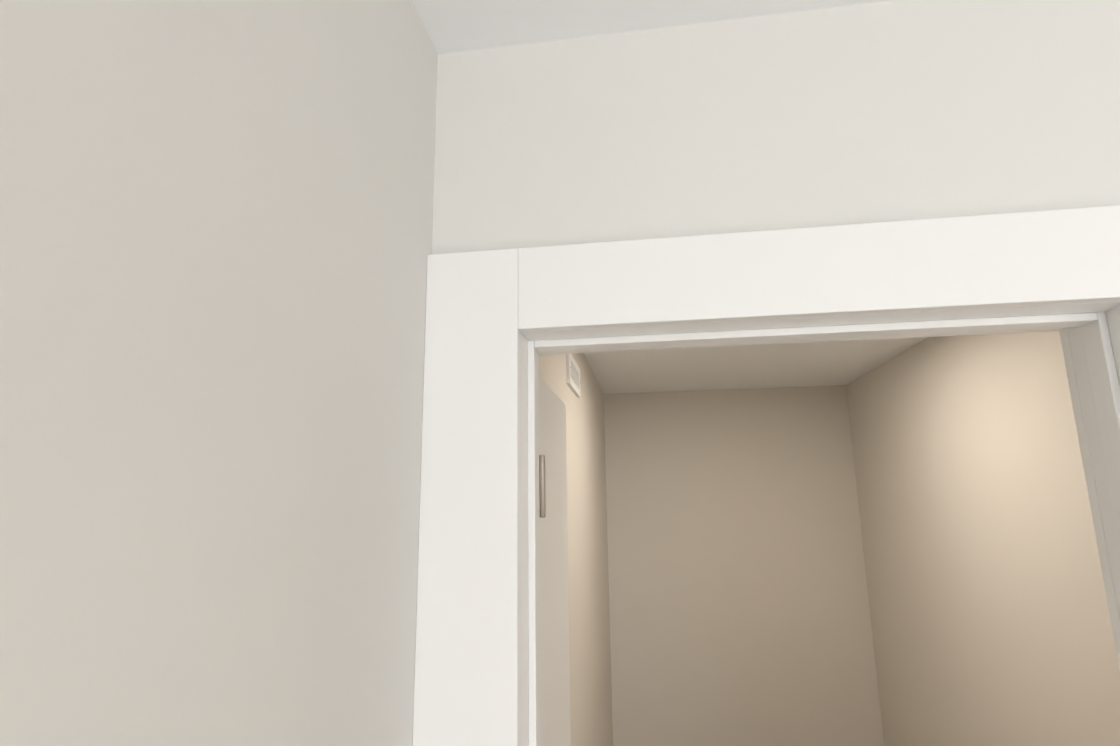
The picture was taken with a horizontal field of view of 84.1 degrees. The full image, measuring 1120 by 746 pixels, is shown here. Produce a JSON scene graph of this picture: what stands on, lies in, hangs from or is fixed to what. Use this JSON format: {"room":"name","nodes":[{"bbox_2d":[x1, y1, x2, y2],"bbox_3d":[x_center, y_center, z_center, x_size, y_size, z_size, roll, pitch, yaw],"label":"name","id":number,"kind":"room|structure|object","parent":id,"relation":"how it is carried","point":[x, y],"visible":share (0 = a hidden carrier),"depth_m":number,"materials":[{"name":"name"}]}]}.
{"room":"hallway","nodes":[
{"label":"hallway","id":0,"kind":"room"},
{"bbox_2d":[0,0,612,745],"bbox_3d":[-0.303,0.618,0.198,0.120,2.440,12.040,-2,-12,8],"label":"wall","id":1,"kind":"structure","parent":0,"point":[216,224],"depth_m":0.43,"materials":[{"name":"paint"}]},
{"bbox_2d":[566,354,580,397],"bbox_3d":[0.056,0.010,2.419,0.016,0.120,0.340,-2,-12,8],"label":"air vent","id":2,"kind":"object","parent":1,"relation":"in","point":[573,374],"visible":1,"depth_m":2.37,"materials":[{"name":"white plastic"}]},
{"bbox_2d":[411,0,926,393],"bbox_3d":[1.722,-0.694,0.154,4.250,0.060,12.040,-2,-12,8],"label":"ceiling","id":3,"kind":"structure","parent":0,"point":[451,26],"depth_m":0.92,"materials":[{"name":"paint"}]},
{"bbox_2d":[603,385,883,745],"bbox_3d":[1.043,1.312,3.732,1.490,2.440,0.120,-2,-12,8],"label":"wall","id":4,"kind":"structure","parent":0,"point":[739,609],"depth_m":3.69,"materials":[{"name":"paint"}]},
{"bbox_2d":[432,0,1119,253],"bbox_3d":[1.216,0.669,0.556,2.780,2.440,0.120,-2,-12,8],"label":"wall","id":5,"kind":"structure","parent":0,"point":[891,111],"depth_m":0.83,"materials":[{"name":"paint"}]},
{"bbox_2d":[413,205,1119,745],"bbox_3d":[0.324,0.867,0.651,0.972,2.113,0.156,-2,-12,8],"label":"door frame","id":6,"kind":"structure","parent":5,"relation":"attached to","point":[497,323],"depth_m":0.78,"materials":[{"name":"white wood"}]},
{"bbox_2d":[539,377,570,745],"bbox_3d":[-0.040,1.003,1.121,0.039,2.018,0.730,-2,-12,8],"label":"door leaf","id":7,"kind":"structure","parent":6,"relation":"attached to","point":[555,691],"depth_m":1.35,"materials":[{"name":"white wood"}]},
{"bbox_2d":[846,331,1119,745],"bbox_3d":[1.616,0.982,2.134,0.120,2.440,3.180,-2,-12,8],"label":"wall","id":8,"kind":"structure","parent":0,"point":[991,625],"depth_m":2.30,"materials":[{"name":"paint"}]}
]}

